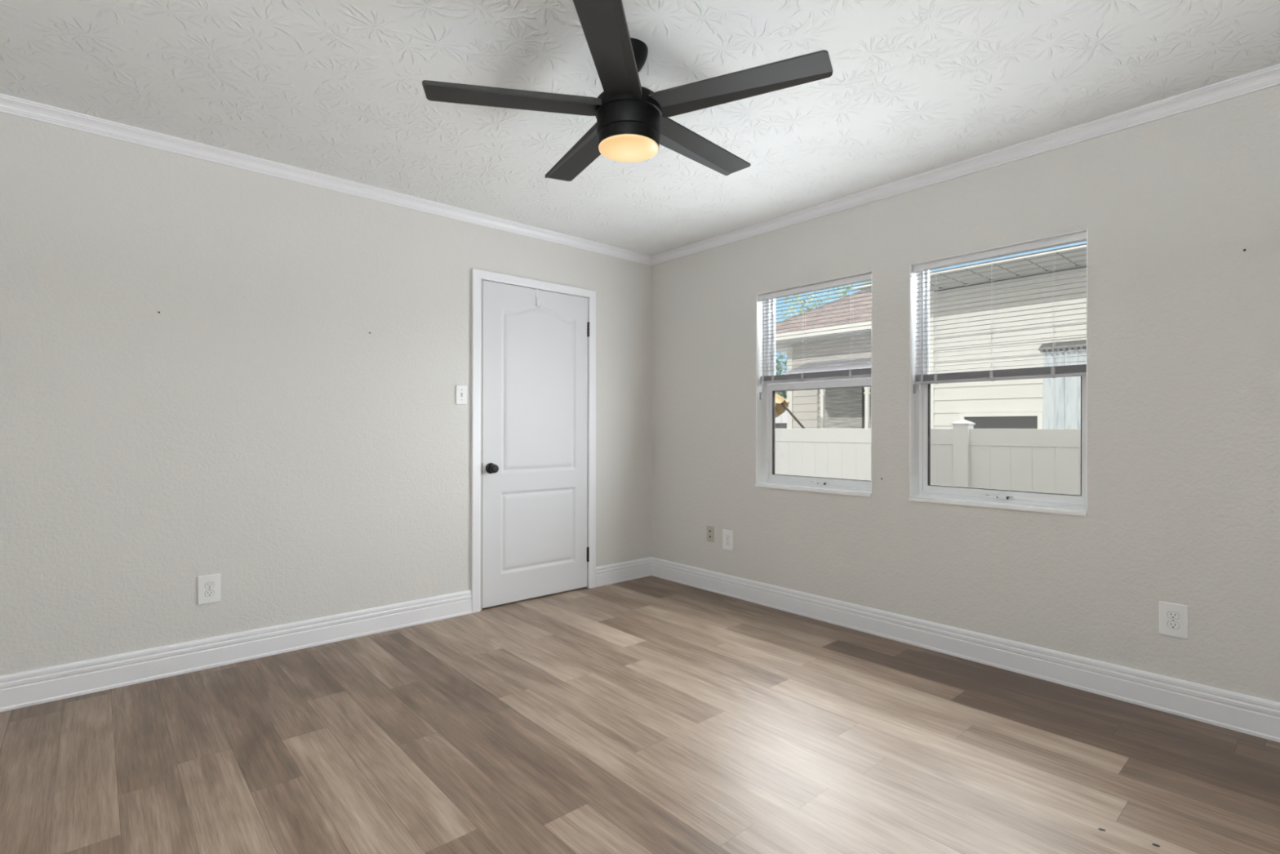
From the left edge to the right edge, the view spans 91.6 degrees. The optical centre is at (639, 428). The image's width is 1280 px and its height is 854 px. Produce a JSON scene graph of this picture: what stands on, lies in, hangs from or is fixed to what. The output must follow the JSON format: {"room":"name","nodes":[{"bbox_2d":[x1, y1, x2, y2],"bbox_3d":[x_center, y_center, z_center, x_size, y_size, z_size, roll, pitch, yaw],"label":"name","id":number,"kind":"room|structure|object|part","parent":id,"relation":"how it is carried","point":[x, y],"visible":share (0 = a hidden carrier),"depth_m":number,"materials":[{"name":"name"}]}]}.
{"room":"empty bedroom","nodes":[
{"label":"empty bedroom","id":0,"kind":"room"},
{"bbox_2d":[0,111,652,675],"bbox_3d":[-1.564,-0.093,3.414,4.300,2.435,0.120,0,0,-41],"label":"wall","id":1,"kind":"structure","parent":0,"point":[253,430],"depth_m":2.98,"materials":[{"name":"white paint"}]},
{"bbox_2d":[197,573,220,604],"bbox_3d":[-2.023,0.755,2.924,0.089,0.132,0.010,0,0,-41],"label":"wall outlet","id":2,"kind":"object","parent":1,"relation":"attached to","point":[209,585],"visible":1,"depth_m":2.92,"materials":[{"name":"white plastic"}]},
{"bbox_2d":[204,590,213,596],"bbox_3d":[-2.021,0.774,2.921,0.037,0.027,0.004,0,0,-41],"label":"receptacle","id":3,"kind":"object","parent":2,"relation":"attached to","point":[207,593],"depth_m":2.92,"materials":[{"name":"white plastic"}]},
{"bbox_2d":[204,581,213,588],"bbox_3d":[-2.022,0.735,2.922,0.037,0.027,0.001,0,0,-41],"label":"receptacle","id":4,"kind":"object","parent":2,"relation":"attached to","point":[208,584],"depth_m":2.92,"materials":[{"name":"white plastic"}]},
{"bbox_2d":[0,556,651,711],"bbox_3d":[-1.521,1.055,3.362,4.300,0.139,0.018,0,0,-41],"label":"baseboard","id":5,"kind":"structure","parent":1,"relation":"attached to","point":[51,683],"depth_m":2.97,"materials":[{"name":"white paint"}]},
{"bbox_2d":[0,93,651,265],"bbox_3d":[-1.506,-1.282,3.351,4.300,0.057,0.048,0,0,-41],"label":"trim","id":6,"kind":"structure","parent":1,"relation":"attached to","point":[9,104],"depth_m":3.08,"materials":[{"name":"white paint"}]},
{"bbox_2d":[455,385,466,404],"bbox_3d":[-1.073,-0.202,3.751,0.070,0.115,0.020,0,0,-41],"label":"light switch","id":7,"kind":"object","parent":1,"relation":"attached to","point":[460,390],"visible":1,"depth_m":3.75,"materials":[{"name":"white plastic"}]},
{"bbox_2d":[471,268,596,613],"bbox_3d":[-0.695,0.075,4.135,0.944,2.101,0.186,0,0,-41],"label":"door","id":8,"kind":"structure","parent":1,"relation":"in","point":[539,363],"depth_m":4.09,"materials":[{"name":"white paint"}]},
{"bbox_3d":[-0.912,0.250,3.865,0.068,0.068,0.066,0,0,-41],"label":"knob","id":9,"kind":"part","parent":8,"relation":"part of","materials":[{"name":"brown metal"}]},
{"bbox_2d":[536,288,541,306],"bbox_3d":[-0.681,-0.860,4.109,0.033,0.121,0.062,0,0,-41],"label":"hook","id":10,"kind":"object","parent":8,"relation":"attached to","point":[536,289],"visible":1,"depth_m":4.10,"materials":[{"name":"white plastic"}]},
{"bbox_2d":[0,575,1279,853],"bbox_3d":[-0.113,1.128,1.762,4.300,0.002,4.520,0,0,-41],"label":"floor","id":11,"kind":"structure","parent":0,"point":[650,714],"depth_m":2.15,"materials":[{"name":"brown wood"}]},
{"bbox_2d":[0,0,1279,255],"bbox_3d":[-0.103,-1.368,1.666,4.420,0.120,4.670,0,0,-41],"label":"ceiling","id":12,"kind":"structure","parent":0,"point":[335,88],"depth_m":2.34,"materials":[{"name":"white paint"}]},
{"bbox_2d":[422,0,832,181],"bbox_3d":[-0.023,-1.127,2.184,1.282,0.361,1.306,0,0,-41],"label":"ceiling fan","id":13,"kind":"object","parent":12,"relation":"hanging from","point":[633,121],"visible":1,"depth_m":2.05,"materials":[{"name":"black metal"}]},
{"bbox_3d":[-0.412,-1.090,2.079,0.589,0.026,0.124,0,0,-11],"label":"blade","id":14,"kind":"part","parent":13,"relation":"part of","materials":[{"name":"grey wood"}]},
{"bbox_3d":[-0.222,-1.089,2.483,0.124,0.026,0.589,0,0,-29],"label":"blade","id":15,"kind":"part","parent":13,"relation":"part of","materials":[{"name":"grey wood"}]},
{"bbox_3d":[-0.087,-1.089,1.774,0.124,0.026,0.589,0,0,7],"label":"blade","id":16,"kind":"part","parent":13,"relation":"part of","materials":[{"name":"grey wood"}]},
{"bbox_3d":[0.221,-1.089,2.426,0.124,0.026,0.589,0,0,43],"label":"blade","id":17,"kind":"part","parent":13,"relation":"part of","materials":[{"name":"grey wood"}]},
{"bbox_3d":[0.304,-1.088,1.988,0.589,0.026,0.124,0,0,25],"label":"blade","id":18,"kind":"part","parent":13,"relation":"part of","materials":[{"name":"grey wood"}]},
{"bbox_2d":[651,84,1279,702],"bbox_3d":[1.579,-0.122,3.249,0.200,2.605,4.520,0,0,-41],"label":"wall","id":19,"kind":"structure","parent":0,"point":[1184,322],"depth_m":2.70,"materials":[{"name":"white paint"}]},
{"bbox_2d":[706,524,714,542],"bbox_3d":[0.489,0.733,4.328,0.006,0.113,0.070,0,0,-41],"label":"jack plate","id":20,"kind":"object","parent":19,"relation":"attached to","point":[710,529],"visible":1,"depth_m":4.32,"materials":[{"name":"beige plastic"}]},
{"bbox_2d":[722,528,733,551],"bbox_3d":[0.594,0.755,4.206,0.010,0.134,0.089,0,0,-41],"label":"wall outlet","id":21,"kind":"object","parent":19,"relation":"attached to","point":[727,535],"visible":1,"depth_m":4.20,"materials":[{"name":"white plastic"}]},
{"bbox_2d":[755,271,871,497],"bbox_3d":[1.079,-0.245,3.791,0.185,1.249,0.799,0,0,-41],"label":"window","id":22,"kind":"structure","parent":19,"relation":"in","point":[766,477],"depth_m":4.04,"materials":[{"name":"white plastic"}]},
{"bbox_3d":[1.131,-0.567,3.837,0.004,0.588,0.735,0,0,-41],"label":"pane","id":23,"kind":"part","parent":22,"relation":"part of","materials":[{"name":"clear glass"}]},
{"bbox_3d":[1.051,0.370,3.768,0.115,0.018,0.799,0,0,-41],"label":"sill","id":24,"kind":"part","parent":22,"relation":"part of","materials":[{"name":"white stone"}]},
{"bbox_3d":[1.131,-0.554,3.837,0.024,0.624,0.754,0,0,-41],"label":"sash","id":25,"kind":"part","parent":22,"relation":"part of","materials":[{"name":"white plastic"}]},
{"bbox_2d":[759,273,871,399],"bbox_3d":[1.043,-0.525,3.757,0.054,0.677,0.784,0,0,-41],"label":"window blind","id":26,"kind":"object","parent":22,"relation":"attached to","point":[862,372],"visible":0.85,"depth_m":3.74,"materials":[{"name":"white plastic"}]},
{"bbox_3d":[0.787,-0.525,4.016,0.002,0.612,0.002,0,0,-26],"label":"pull cord","id":27,"kind":"part","parent":26,"relation":"part of","materials":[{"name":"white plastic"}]},
{"bbox_3d":[1.048,-0.296,3.762,0.025,0.016,0.782,0,0,-41],"label":"rail","id":28,"kind":"part","parent":26,"relation":"part of","materials":[{"name":"grey plastic"}]},
{"bbox_3d":[1.107,0.028,3.816,0.030,0.632,0.754,0,0,-41],"label":"sash","id":29,"kind":"part","parent":22,"relation":"part of","materials":[{"name":"white plastic"}]},
{"bbox_2d":[651,556,1279,742],"bbox_3d":[1.534,1.061,3.132,0.018,0.139,4.400,0,0,-41],"label":"baseboard","id":30,"kind":"structure","parent":19,"relation":"attached to","point":[1259,717],"depth_m":2.88,"materials":[{"name":"white paint"}]},
{"bbox_2d":[651,63,1279,266],"bbox_3d":[1.527,-1.276,3.122,0.048,0.057,4.400,0,0,-41],"label":"trim","id":31,"kind":"structure","parent":19,"relation":"attached to","point":[1269,77],"depth_m":2.87,"materials":[{"name":"white paint"}]},
{"bbox_2d":[908,228,1088,516],"bbox_3d":[1.740,-0.242,3.040,0.185,1.244,0.780,0,0,-41],"label":"window","id":32,"kind":"structure","parent":19,"relation":"in","point":[921,489],"depth_m":3.24,"materials":[{"name":"white plastic"}]},
{"bbox_3d":[1.792,-0.550,3.086,0.024,0.619,0.735,0,0,-41],"label":"sash","id":33,"kind":"part","parent":32,"relation":"part of","materials":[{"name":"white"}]},
{"bbox_3d":[1.792,-0.563,3.086,0.004,0.583,0.716,0,0,-41],"label":"pane","id":34,"kind":"part","parent":32,"relation":"part of","materials":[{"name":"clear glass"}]},
{"bbox_3d":[1.712,0.372,3.017,0.115,0.018,0.780,0,0,-41],"label":"sill","id":35,"kind":"part","parent":32,"relation":"part of","materials":[{"name":"white stone"}]},
{"bbox_2d":[912,231,1086,391],"bbox_3d":[1.704,-0.527,3.006,0.054,0.664,0.764,0,0,-41],"label":"window blind","id":36,"kind":"object","parent":32,"relation":"attached to","point":[1080,370],"visible":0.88,"depth_m":2.98,"materials":[{"name":"white plastic"}]},
{"bbox_3d":[1.531,-0.536,3.213,0.028,0.584,0.004,0,0,-41],"label":"ladder cord","id":37,"kind":"part","parent":36,"relation":"part of","materials":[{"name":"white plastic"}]},
{"bbox_3d":[1.706,-0.535,3.014,0.028,0.584,0.004,0,0,-41],"label":"ladder cord","id":38,"kind":"part","parent":36,"relation":"part of","materials":[{"name":"white fabric"}]},
{"bbox_3d":[1.709,-0.239,3.011,0.025,0.016,0.762,0,0,-41],"label":"rail","id":39,"kind":"part","parent":36,"relation":"part of","materials":[{"name":"grey plastic"}]},
{"bbox_3d":[1.876,-0.535,2.822,0.028,0.584,0.004,0,0,-41],"label":"ladder cord","id":40,"kind":"part","parent":36,"relation":"part of","materials":[{"name":"white fabric"}]},
{"bbox_3d":[1.768,0.029,3.065,0.030,0.632,0.735,0,0,-41],"label":"sash","id":41,"kind":"part","parent":32,"relation":"part of","materials":[{"name":"white plastic"}]},
{"bbox_2d":[1158,600,1188,639],"bbox_3d":[2.119,0.762,2.473,0.010,0.132,0.090,0,0,-41],"label":"wall outlet","id":42,"kind":"object","parent":19,"relation":"attached to","point":[1173,618],"visible":1,"depth_m":2.47,"materials":[{"name":"white plastic"}]},
{"bbox_2d":[1167,621,1179,629],"bbox_3d":[2.118,0.781,2.472,0.001,0.027,0.037,0,0,-41],"label":"receptacle","id":43,"kind":"object","parent":42,"relation":"attached to","point":[1171,624],"depth_m":2.47,"materials":[{"name":"white plastic"}]},
{"bbox_2d":[1167,611,1179,618],"bbox_3d":[2.118,0.742,2.472,0.001,0.027,0.037,0,0,-41],"label":"receptacle","id":44,"kind":"object","parent":42,"relation":"attached to","point":[1171,615],"depth_m":2.47,"materials":[{"name":"white plastic"}]},
{"label":"outside","id":45,"kind":"structure","parent":0,"visible":0},
{"label":"ground","id":46,"kind":"structure","parent":45,"visible":0},
{"bbox_2d":[774,409,786,428],"bbox_3d":[3.524,0.684,15.708,1.612,2.300,1.950,0,0,-41],"label":"storage container","id":47,"kind":"object","parent":46,"relation":"on","point":[781,420],"visible":0.05,"depth_m":14.71,"materials":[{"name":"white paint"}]},
{"bbox_2d":[775,352,786,399],"bbox_3d":[5.742,-1.764,32.059,7.213,7.221,9.079,0,0,15],"label":"tree","id":48,"kind":"object","parent":46,"relation":"on","point":[783,393],"visible":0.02,"depth_m":29.82,"materials":[{"name":"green plant"}]},
{"bbox_2d":[775,393,805,428],"bbox_3d":[3.150,0.472,10.391,0.474,2.754,2.814,0,0,-41],"label":"patio umbrella","id":49,"kind":"object","parent":46,"relation":"on","point":[781,403],"visible":0.19,"depth_m":11.12,"materials":[{"name":"beige fabric"}]},
{"bbox_2d":[775,290,871,428],"bbox_3d":[6.539,-1.038,15.096,9.500,5.756,4.450,0,0,-41],"label":"neighbouring house","id":50,"kind":"structure","parent":46,"relation":"on","point":[843,407],"depth_m":13.11,"materials":[{"name":"beige"}]},
{"bbox_3d":[3.381,-0.015,14.042,0.030,3.698,0.140,0,0,-41],"label":"corner trim","id":51,"kind":"part","parent":50,"relation":"part of","materials":[{"name":"white"}]},
{"bbox_3d":[4.579,0.186,12.646,0.014,2.700,0.140,0,0,-41],"label":"dark doorway","id":52,"kind":"part","parent":50,"relation":"part of","materials":[{"name":"grey"}]},
{"bbox_2d":[778,281,869,320],"bbox_3d":[8.771,-2.845,24.962,6.461,9.385,7.574,0,0,2],"label":"tree","id":53,"kind":"object","parent":46,"relation":"on","point":[849,288],"visible":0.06,"depth_m":25.82,"materials":[{"name":"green plant"}]},
{"bbox_2d":[774,419,1080,494],"bbox_3d":[2.081,0.875,6.404,0.147,1.914,11.997,0,0,-41],"label":"vinyl fence","id":54,"kind":"object","parent":46,"relation":"on","point":[1027,460],"visible":0.09,"depth_m":5.44,"materials":[{"name":"white plastic"}]},
{"bbox_3d":[2.083,0.074,6.404,0.047,0.145,2.243,0,0,-41],"label":"rail","id":55,"kind":"part","parent":54,"relation":"part of","materials":[{"name":"white plastic"}]},
{"bbox_3d":[2.080,0.891,6.404,0.022,1.500,2.243,0,0,-41],"label":"board panel","id":56,"kind":"part","parent":54,"relation":"part of","materials":[{"name":"white plastic"}]},
{"bbox_3d":[2.864,0.901,5.515,0.127,1.865,0.127,0,0,-41],"label":"post","id":57,"kind":"part","parent":54,"relation":"part of","materials":[{"name":"white plastic"}]},
{"bbox_3d":[3.648,0.077,4.625,0.047,0.145,2.243,0,0,-41],"label":"rail","id":58,"kind":"part","parent":54,"relation":"part of","materials":[{"name":"white plastic"}]},
{"bbox_3d":[3.647,0.895,4.625,0.022,1.500,2.243,0,0,-41],"label":"board panel","id":59,"kind":"part","parent":54,"relation":"part of","materials":[{"name":"white plastic"}]},
{"bbox_2d":[852,244,1086,428],"bbox_3d":[8.585,-0.221,7.605,7.725,4.131,8.640,0,0,-41],"label":"neighbouring house","id":60,"kind":"structure","parent":46,"relation":"on","point":[1039,402],"depth_m":7.64,"materials":[{"name":"beige"}]},
{"bbox_3d":[3.961,-0.014,8.469,0.124,3.698,0.117,0,0,-41],"label":"corner trim","id":61,"kind":"part","parent":60,"relation":"part of","materials":[{"name":"white"}]},
{"bbox_3d":[5.216,0.315,6.926,0.047,2.445,1.268,0,0,-41],"label":"board panel","id":62,"kind":"part","parent":60,"relation":"part of","materials":[{"name":"blue paint"}]}
]}

